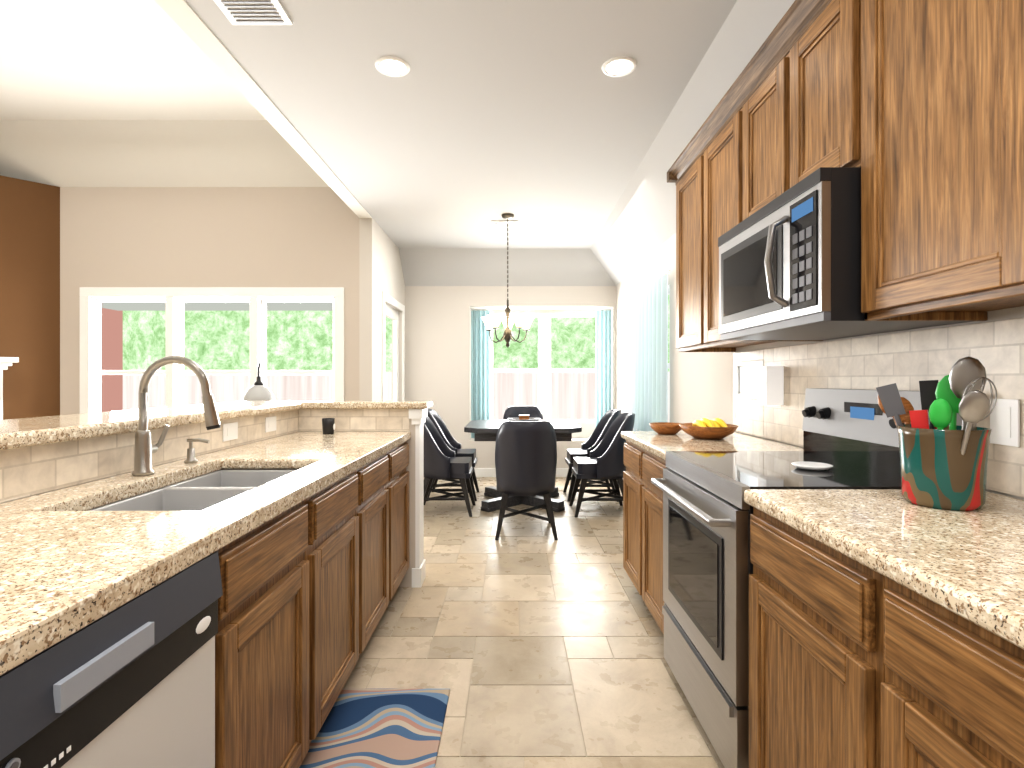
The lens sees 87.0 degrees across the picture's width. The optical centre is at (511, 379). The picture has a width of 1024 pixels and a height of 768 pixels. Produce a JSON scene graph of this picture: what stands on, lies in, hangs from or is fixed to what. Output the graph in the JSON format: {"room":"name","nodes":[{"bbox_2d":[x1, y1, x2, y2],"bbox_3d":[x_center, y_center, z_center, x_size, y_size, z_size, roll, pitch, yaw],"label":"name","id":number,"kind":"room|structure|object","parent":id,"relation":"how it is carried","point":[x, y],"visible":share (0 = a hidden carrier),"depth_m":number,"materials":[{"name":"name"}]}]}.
{"room":"kitchen","nodes":[
{"label":"kitchen","id":0,"kind":"room"},
{"bbox_2d":[0,175,59,419],"bbox_3d":[-4.947,-0.315,4.597,0.120,3.050,1.783,0,0,45],"label":"wall","id":1,"kind":"structure","parent":0,"point":[30,274],"depth_m":5.00,"materials":[{"name":"brown paint"}]},
{"bbox_2d":[0,357,18,419],"bbox_3d":[-4.905,0.505,4.401,0.212,1.410,1.300,0,0,45],"label":"mantel","id":2,"kind":"object","parent":1,"relation":"attached to","point":[5,362],"visible":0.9,"depth_m":4.79,"materials":[{"name":"white wood"}]},
{"bbox_2d":[0,409,299,510],"bbox_3d":[-1.322,0.690,1.400,0.156,1.040,3.800,0,0,0],"label":"wall","id":3,"kind":"structure","parent":0,"point":[25,472],"depth_m":1.64,"materials":[{"name":"beige tile"}]},
{"bbox_2d":[0,401,431,450],"bbox_3d":[-1.070,0.148,1.420,1.160,0.040,3.840,0,0,0],"label":"bar","id":4,"kind":"object","parent":3,"relation":"on","point":[24,432],"visible":1,"depth_m":1.88,"materials":[{"name":"beige stone"}]},
{"bbox_2d":[223,422,237,441],"bbox_3d":[-1.240,0.228,2.380,0.006,0.075,0.120,0,0,0],"label":"electrical outlet plate","id":5,"kind":"object","parent":3,"relation":"attached to","point":[230,431],"depth_m":2.37,"materials":[{"name":"white plastic"}]},
{"bbox_2d":[265,416,275,432],"bbox_3d":[-1.240,0.228,2.780,0.006,0.075,0.120,0,0,0],"label":"electrical outlet plate","id":6,"kind":"object","parent":3,"relation":"attached to","point":[270,422],"depth_m":2.77,"materials":[{"name":"white plastic"}]},
{"bbox_2d":[0,0,329,186],"bbox_3d":[-3.478,-2.055,1.075,4.045,0.430,8.150,0,0,0],"label":"ceiling","id":7,"kind":"structure","parent":0,"point":[120,93],"depth_m":4.53,"materials":[{"name":"white paint"}]},
{"bbox_2d":[60,187,358,414],"bbox_3d":[-3.478,-0.315,5.210,4.045,3.050,0.120,0,0,0],"label":"wall","id":8,"kind":"structure","parent":0,"point":[209,236],"depth_m":5.15,"materials":[{"name":"beige paint"}]},
{"bbox_2d":[80,287,343,413],"bbox_3d":[-2.855,-0.085,5.180,2.570,1.590,0.180,0,0,0],"label":"window","id":9,"kind":"structure","parent":8,"relation":"in","point":[174,299],"depth_m":5.13,"materials":[{"name":"white wood"}]},
{"bbox_2d":[300,409,426,587],"bbox_3d":[-0.870,0.690,3.222,0.700,1.040,0.175,0,0,0],"label":"wall","id":10,"kind":"structure","parent":0,"point":[346,420],"depth_m":3.15,"materials":[{"name":"beige paint"}]},
{"bbox_2d":[359,218,404,400],"bbox_3d":[-1.395,-0.180,5.945,0.120,2.780,1.590,0,0,0],"label":"wall","id":11,"kind":"structure","parent":0,"point":[380,268],"depth_m":5.24,"materials":[{"name":"grey paint"}]},
{"bbox_2d":[154,0,371,217],"bbox_3d":[-1.395,-1.691,1.075,0.120,0.298,8.150,0,0,0],"label":"header","id":12,"kind":"object","parent":11,"relation":"attached to","point":[189,22],"visible":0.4,"depth_m":2.85,"materials":[{"name":"white paint"}]},
{"bbox_2d":[376,340,377,382],"bbox_3d":[-1.331,-0.180,5.338,0.005,0.420,0.075,0,0,0],"label":"switch plates","id":13,"kind":"object","parent":11,"relation":"attached to","point":[377,352],"visible":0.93,"depth_m":5.34,"materials":[{"name":"white plastic"}]},
{"bbox_2d":[382,291,404,400],"bbox_3d":[-1.358,0.150,6.085,0.124,2.120,1.090,0,0,0],"label":"door frame","id":14,"kind":"structure","parent":11,"relation":"attached to","point":[389,312],"depth_m":6.44,"materials":[{"name":"white wood"}]},
{"bbox_2d":[185,0,794,285],"bbox_3d":[-0.018,-1.360,1.870,2.635,0.380,9.740,0,0,0],"label":"ceiling","id":15,"kind":"structure","parent":0,"point":[480,116],"depth_m":3.11,"materials":[{"name":"grey paint"}]},
{"bbox_2d":[214,0,292,24],"bbox_3d":[-1.080,-1.542,2.250,0.260,0.015,0.180,0,0,0],"label":"ceiling vent","id":16,"kind":"object","parent":15,"relation":"in","point":[254,12],"visible":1,"depth_m":2.26,"materials":[{"name":"white metal"}]},
{"bbox_2d":[375,56,409,76],"bbox_3d":[-0.590,-1.546,2.670,0.172,0.007,0.172,0,0,0],"label":"recessed light","id":17,"kind":"object","parent":15,"relation":"in","point":[391,66],"visible":1,"depth_m":2.66,"materials":[{"name":"white glass"}]},
{"bbox_2d":[491,221,517,224],"bbox_3d":[-0.070,-1.542,5.300,0.260,0.014,0.100,0,0,0],"label":"ceiling vent","id":18,"kind":"object","parent":15,"relation":"in","point":[504,222],"visible":0.98,"depth_m":5.28,"materials":[{"name":"white"}]},
{"bbox_2d":[481,213,533,347],"bbox_3d":[-0.039,-0.924,5.097,0.508,1.249,0.492,0,0,0],"label":"chandelier","id":19,"kind":"object","parent":15,"relation":"hanging from","point":[491,321],"visible":1,"depth_m":5.06,"materials":[{"name":"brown metal"}]},
{"bbox_2d":[602,56,636,76],"bbox_3d":[0.530,-1.546,2.670,0.172,0.007,0.172,0,0,0],"label":"recessed light","id":20,"kind":"object","parent":15,"relation":"in","point":[620,66],"visible":1,"depth_m":2.66,"materials":[{"name":"white glass"}]},
{"bbox_2d":[405,286,615,467],"bbox_3d":[-0.018,0.020,6.890,2.875,2.380,0.300,0,0,0],"label":"wall","id":21,"kind":"structure","parent":0,"point":[438,346],"depth_m":6.74,"materials":[{"name":"grey paint"}]},
{"bbox_2d":[474,468,571,476],"bbox_3d":[-0.036,1.155,6.720,2.594,0.110,0.039,0,0,0],"label":"baseboard","id":22,"kind":"structure","parent":21,"relation":"attached to","point":[491,472],"depth_m":6.69,"materials":[{"name":"white wood"}]},
{"bbox_2d":[470,309,611,309],"bbox_3d":[0.372,-0.895,6.840,1.799,0.011,0.012,0,0,0],"label":"curtain rod","id":23,"kind":"object","parent":21,"relation":"attached to","point":[542,309],"visible":1,"depth_m":6.84,"materials":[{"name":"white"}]},
{"bbox_2d":[471,310,491,437],"bbox_3d":[-0.385,-0.070,6.849,0.270,1.620,0.069,0,0,0],"label":"curtain","id":24,"kind":"object","parent":23,"relation":"hanging from","point":[481,375],"visible":0.69,"depth_m":6.85,"materials":[{"name":"teal fabric"}]},
{"bbox_2d":[596,310,611,425],"bbox_3d":[1.163,-0.070,6.849,0.205,1.620,0.069,0,0,0],"label":"curtain","id":25,"kind":"object","parent":23,"relation":"hanging from","point":[603,362],"visible":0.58,"depth_m":6.85,"materials":[{"name":"fabric"}]},
{"bbox_2d":[343,477,724,767],"bbox_3d":[-2.050,1.240,1.920,7.300,0.060,10.240,0,0,0],"label":"floor","id":26,"kind":"structure","parent":0,"point":[529,642],"depth_m":2.43,"materials":[{"name":"beige tile"}]},
{"bbox_2d":[0,551,222,767],"bbox_3d":[-0.897,0.777,0.792,0.646,0.866,0.591,0,0,0],"label":"dishwasher","id":27,"kind":"object","parent":26,"relation":"on","point":[130,684],"visible":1,"depth_m":0.83,"materials":[{"name":"grey plastic"}]},
{"bbox_2d":[242,361,274,400],"bbox_3d":[-1.971,0.531,4.191,0.386,1.358,0.525,0,0,0],"label":"floor lamp","id":28,"kind":"object","parent":26,"relation":"on","point":[258,390],"visible":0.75,"depth_m":3.99,"materials":[{"name":"glass"}]},
{"bbox_2d":[215,526,363,767],"bbox_3d":[-0.917,0.895,1.606,0.648,0.630,1.025,0,0,0],"label":"base cabinet","id":29,"kind":"object","parent":26,"relation":"on","point":[310,585],"depth_m":1.43,"materials":[{"name":"brown wood"}]},
{"bbox_2d":[204,447,395,648],"bbox_3d":[-0.917,0.776,2.413,0.648,0.868,0.591,0,0,0],"label":"base cabinet","id":30,"kind":"object","parent":26,"relation":"on","point":[366,497],"depth_m":2.28,"materials":[{"name":"brown wood"}]},
{"bbox_2d":[0,432,410,675],"bbox_3d":[-0.914,0.320,1.323,0.658,0.040,3.646,0,0,0],"label":"countertop","id":31,"kind":"structure","parent":30,"relation":"on","point":[70,564],"depth_m":1.08,"materials":[{"name":"stone"}]},
{"bbox_2d":[132,355,220,475],"bbox_3d":[-1.062,0.111,1.736,0.272,0.376,0.112,0,0,0],"label":"faucet","id":32,"kind":"object","parent":31,"relation":"on","point":[144,448],"visible":1,"depth_m":1.70,"materials":[{"name":"silver metal"}]},
{"bbox_2d":[88,470,296,510],"bbox_3d":[-0.910,0.452,1.650,0.414,0.220,0.824,0,0,0],"label":"sink","id":33,"kind":"object","parent":31,"relation":"attached to","point":[202,492],"visible":0.08,"depth_m":1.71,"materials":[{"name":"silver metal"}]},
{"bbox_2d":[184,438,209,462],"bbox_3d":[-1.143,0.255,1.960,0.088,0.087,0.044,0,0,0],"label":"soap dispenser","id":34,"kind":"object","parent":31,"relation":"on","point":[190,454],"visible":1,"depth_m":1.95,"materials":[{"name":"silver metal"}]},
{"bbox_2d":[322,418,334,433],"bbox_3d":[-1.020,0.256,3.000,0.068,0.085,0.068,0,0,0],"label":"cup","id":35,"kind":"object","parent":31,"relation":"on","point":[328,425],"visible":1,"depth_m":2.97,"materials":[{"name":"black ceramic"}]},
{"bbox_2d":[299,689,449,767],"bbox_3d":[-0.460,1.204,1.475,0.440,0.010,1.250,0,0,0],"label":"rug","id":36,"kind":"object","parent":26,"relation":"on","point":[381,728],"visible":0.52,"depth_m":1.85,"materials":[{"name":"multicoloured fabric"}]},
{"bbox_2d":[396,442,408,589],"bbox_3d":[-0.917,0.776,2.849,0.648,0.868,0.591,0,0,0],"label":"base cabinet","id":37,"kind":"object","parent":26,"relation":"on","point":[402,451],"depth_m":2.96,"materials":[{"name":"brown wood"}]},
{"bbox_2d":[424,416,475,516],"bbox_3d":[-0.641,0.760,5.000,0.578,0.900,0.492,0,0,0],"label":"chair","id":38,"kind":"object","parent":26,"relation":"on","point":[442,460],"visible":0.9,"depth_m":4.81,"materials":[{"name":"grey leather"}]},
{"bbox_2d":[427,409,478,500],"bbox_3d":[-0.641,0.760,5.620,0.578,0.900,0.492,0,0,0],"label":"chair","id":39,"kind":"object","parent":26,"relation":"on","point":[451,442],"visible":0.27,"depth_m":5.58,"materials":[{"name":"grey leather"}]},
{"bbox_2d":[503,406,542,419],"bbox_3d":[0.130,0.760,6.141,0.492,0.900,0.578,0,0,0],"label":"chair","id":40,"kind":"object","parent":26,"relation":"on","point":[517,411],"visible":0.17,"depth_m":6.35,"materials":[{"name":"grey leather"}]},
{"bbox_2d":[464,420,581,511],"bbox_3d":[0.100,0.820,5.320,1.070,0.780,1.070,0,0,0],"label":"dining table","id":41,"kind":"object","parent":26,"relation":"on","point":[484,430],"visible":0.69,"depth_m":5.01,"materials":[{"name":"grey wood"}]},
{"bbox_2d":[507,415,540,420],"bbox_3d":[0.120,0.389,5.370,0.330,0.078,0.330,0,0,0],"label":"bowl","id":42,"kind":"object","parent":41,"relation":"on","point":[523,418],"visible":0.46,"depth_m":5.32,"materials":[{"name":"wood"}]},
{"bbox_2d":[495,421,557,539],"bbox_3d":[0.110,0.760,4.299,0.492,0.900,0.578,0,0,0],"label":"chair","id":43,"kind":"object","parent":26,"relation":"on","point":[525,457],"visible":1,"depth_m":4.09,"materials":[{"name":"grey leather"}]},
{"bbox_2d":[563,409,620,501],"bbox_3d":[0.841,0.760,5.600,0.578,0.900,0.492,0,0,0],"label":"chair","id":44,"kind":"object","parent":26,"relation":"on","point":[594,440],"visible":0.35,"depth_m":5.58,"materials":[{"name":"grey leather"}]},
{"bbox_2d":[569,413,634,516],"bbox_3d":[0.841,0.760,4.980,0.578,0.900,0.492,0,0,0],"label":"chair","id":45,"kind":"object","parent":26,"relation":"on","point":[604,460],"visible":0.81,"depth_m":4.79,"materials":[{"name":"grey leather"}]},
{"bbox_2d":[623,440,634,585],"bbox_3d":[0.969,0.776,2.925,0.652,0.868,0.451,0,0,0],"label":"base cabinet","id":46,"kind":"object","parent":26,"relation":"on","point":[628,448],"depth_m":3.01,"materials":[{"name":"brown wood"}]},
{"bbox_2d":[635,445,666,634],"bbox_3d":[0.969,0.776,2.474,0.652,0.868,0.451,0,0,0],"label":"base cabinet","id":47,"kind":"object","parent":26,"relation":"on","point":[648,497],"depth_m":2.56,"materials":[{"name":"brown wood"}]},
{"bbox_2d":[749,507,858,767],"bbox_3d":[0.969,0.776,1.228,0.652,0.868,0.527,0,0,0],"label":"base cabinet","id":48,"kind":"object","parent":26,"relation":"on","point":[853,663],"depth_m":1.22,"materials":[{"name":"brown wood"}]},
{"bbox_2d":[651,388,961,767],"bbox_3d":[0.924,0.623,1.870,0.722,1.175,0.744,0,0,0],"label":"stove","id":49,"kind":"object","parent":26,"relation":"on","point":[850,436],"visible":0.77,"depth_m":1.76,"materials":[{"name":"silver metal"}]},
{"bbox_2d":[791,461,832,470],"bbox_3d":[1.000,0.287,1.800,0.124,0.014,0.124,0,0,0],"label":"spoon rest","id":50,"kind":"object","parent":49,"relation":"on","point":[805,465],"visible":1,"depth_m":1.80,"materials":[{"name":"white ceramic"}]},
{"bbox_2d":[859,563,1023,767],"bbox_3d":[0.969,0.776,0.722,0.652,0.868,0.485,0,0,0],"label":"base cabinet","id":51,"kind":"object","parent":26,"relation":"on","point":[938,689],"depth_m":0.84,"materials":[{"name":"brown wood"}]},
{"bbox_2d":[621,431,1023,648],"bbox_3d":[0.963,0.320,1.335,0.652,0.040,3.670,0,0,0],"label":"countertop","id":52,"kind":"structure","parent":51,"relation":"on","point":[968,565],"depth_m":1.05,"materials":[{"name":"stone"}]},
{"bbox_2d":[649,422,681,434],"bbox_3d":[0.860,0.271,3.000,0.190,0.056,0.190,0,0,0],"label":"bowl","id":53,"kind":"object","parent":52,"relation":"on","point":[668,428],"visible":0.94,"depth_m":2.94,"materials":[{"name":"brown wood"}]},
{"bbox_2d":[679,418,738,438],"bbox_3d":[1.010,0.247,2.780,0.290,0.103,0.290,0,0,0],"label":"fruit bowl","id":54,"kind":"object","parent":52,"relation":"on","point":[706,428],"visible":1,"depth_m":2.70,"materials":[{"name":"brown wood"}]},
{"bbox_2d":[876,356,996,510],"bbox_3d":[1.033,0.122,1.313,0.185,0.353,0.308,0,0,0],"label":"utensil crock","id":55,"kind":"object","parent":52,"relation":"on","point":[943,459],"visible":1,"depth_m":1.25,"materials":[{"name":"ceramic"}]},
{"bbox_2d":[471,310,609,437],"bbox_3d":[0.372,-0.080,7.100,2.205,2.080,0.120,0,0,0],"label":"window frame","id":56,"kind":"structure","parent":0,"point":[588,429],"depth_m":7.04,"materials":[{"name":"white paint"}]},
{"bbox_2d":[492,313,595,422],"bbox_3d":[0.430,-0.155,7.090,1.440,1.430,0.140,0,0,0],"label":"window","id":57,"kind":"structure","parent":56,"relation":"in","point":[544,370],"depth_m":7.08,"materials":[{"name":"white wood"}]},
{"bbox_2d":[616,233,1023,499],"bbox_3d":[1.360,0.020,1.930,0.120,2.380,9.860,0,0,0],"label":"wall","id":58,"kind":"structure","parent":0,"point":[701,385],"depth_m":4.12,"materials":[{"name":"grey paint"}]},
{"bbox_2d":[633,284,669,430],"bbox_3d":[1.330,-0.090,4.975,0.180,1.400,1.110,0,0,0],"label":"window","id":59,"kind":"structure","parent":58,"relation":"in","point":[669,352],"depth_m":4.46,"materials":[{"name":"white"}]},
{"bbox_2d":[671,140,735,351],"bbox_3d":[1.125,-0.708,2.886,0.348,1.043,0.527,0,0,0],"label":"upper cabinet","id":60,"kind":"object","parent":58,"relation":"attached to","point":[683,170],"depth_m":3.00,"materials":[{"name":"brown wood"}]},
{"bbox_2d":[695,88,802,347],"bbox_3d":[1.125,-0.708,2.474,0.348,1.043,0.603,0,0,0],"label":"upper cabinet","id":61,"kind":"object","parent":58,"relation":"attached to","point":[714,142],"depth_m":2.59,"materials":[{"name":"brown wood"}]},
{"bbox_2d":[739,365,760,394],"bbox_3d":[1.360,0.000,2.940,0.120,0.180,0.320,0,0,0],"label":"light switch","id":62,"kind":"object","parent":58,"relation":"attached to","point":[747,379],"depth_m":3.08,"materials":[{"name":"white plastic"}]},
{"bbox_2d":[735,40,770,225],"bbox_3d":[1.125,-0.925,2.021,0.348,0.610,0.455,0,0,0],"label":"upper cabinet","id":63,"kind":"object","parent":58,"relation":"attached to","point":[752,89],"depth_m":2.14,"materials":[{"name":"brown wood"}]},
{"bbox_2d":[757,366,783,404],"bbox_3d":[1.244,0.028,2.607,0.088,0.185,0.095,0,0,0],"label":"wall-mounted dispenser","id":64,"kind":"object","parent":58,"relation":"attached to","point":[770,385],"visible":1,"depth_m":2.56,"materials":[{"name":"white plastic"}]},
{"bbox_2d":[771,0,830,200],"bbox_3d":[1.125,-0.925,1.718,0.348,0.610,0.455,0,0,0],"label":"upper cabinet","id":65,"kind":"object","parent":58,"relation":"attached to","point":[801,45],"depth_m":1.79,"materials":[{"name":"brown wood"}]},
{"bbox_2d":[718,167,972,339],"bbox_3d":[1.042,-0.377,1.870,0.505,0.426,0.744,0,0,0],"label":"microwave","id":66,"kind":"object","parent":65,"relation":"attached to","point":[790,264],"visible":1,"depth_m":1.64,"materials":[{"name":"silver metal"}]},
{"bbox_2d":[831,0,1023,319],"bbox_3d":[1.125,-0.708,1.233,0.348,1.043,0.668,0,0,0],"label":"upper cabinet","id":67,"kind":"object","parent":58,"relation":"attached to","point":[913,110],"depth_m":1.30,"materials":[{"name":"brown wood"}]},
{"bbox_2d":[990,399,1019,446],"bbox_3d":[1.285,0.110,1.410,0.006,0.120,0.080,0,0,0],"label":"electrical outlet","id":68,"kind":"object","parent":58,"relation":"attached to","point":[1005,420],"visible":0.93,"depth_m":1.40,"materials":[{"name":"white plastic"}]},
{"bbox_2d":[987,0,1023,291],"bbox_3d":[1.125,-0.708,0.737,0.348,1.043,0.627,0,0,0],"label":"upper cabinet","id":69,"kind":"object","parent":58,"relation":"attached to","point":[1005,18],"depth_m":1.04,"materials":[{"name":"brown wood"}]},
{"bbox_3d":[1.250,-0.870,4.975,0.012,0.011,1.350,0,0,0],"label":"curtain rod","id":70,"kind":"object","parent":58,"relation":"attached to","visible":0},
{"bbox_2d":[631,273,667,430],"bbox_3d":[1.245,-0.050,4.975,0.046,1.620,1.250,0,0,0],"label":"sheer curtain","id":71,"kind":"object","parent":70,"relation":"hanging from","point":[649,353],"visible":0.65,"depth_m":4.85,"materials":[{"name":"fabric"}]},
{"label":"outside","id":72,"kind":"structure","parent":0,"visible":0},
{"bbox_2d":[101,295,668,421],"bbox_3d":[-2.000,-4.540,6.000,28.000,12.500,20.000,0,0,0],"label":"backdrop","id":73,"kind":"structure","parent":72,"point":[217,335],"depth_m":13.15,"materials":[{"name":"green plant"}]}
]}

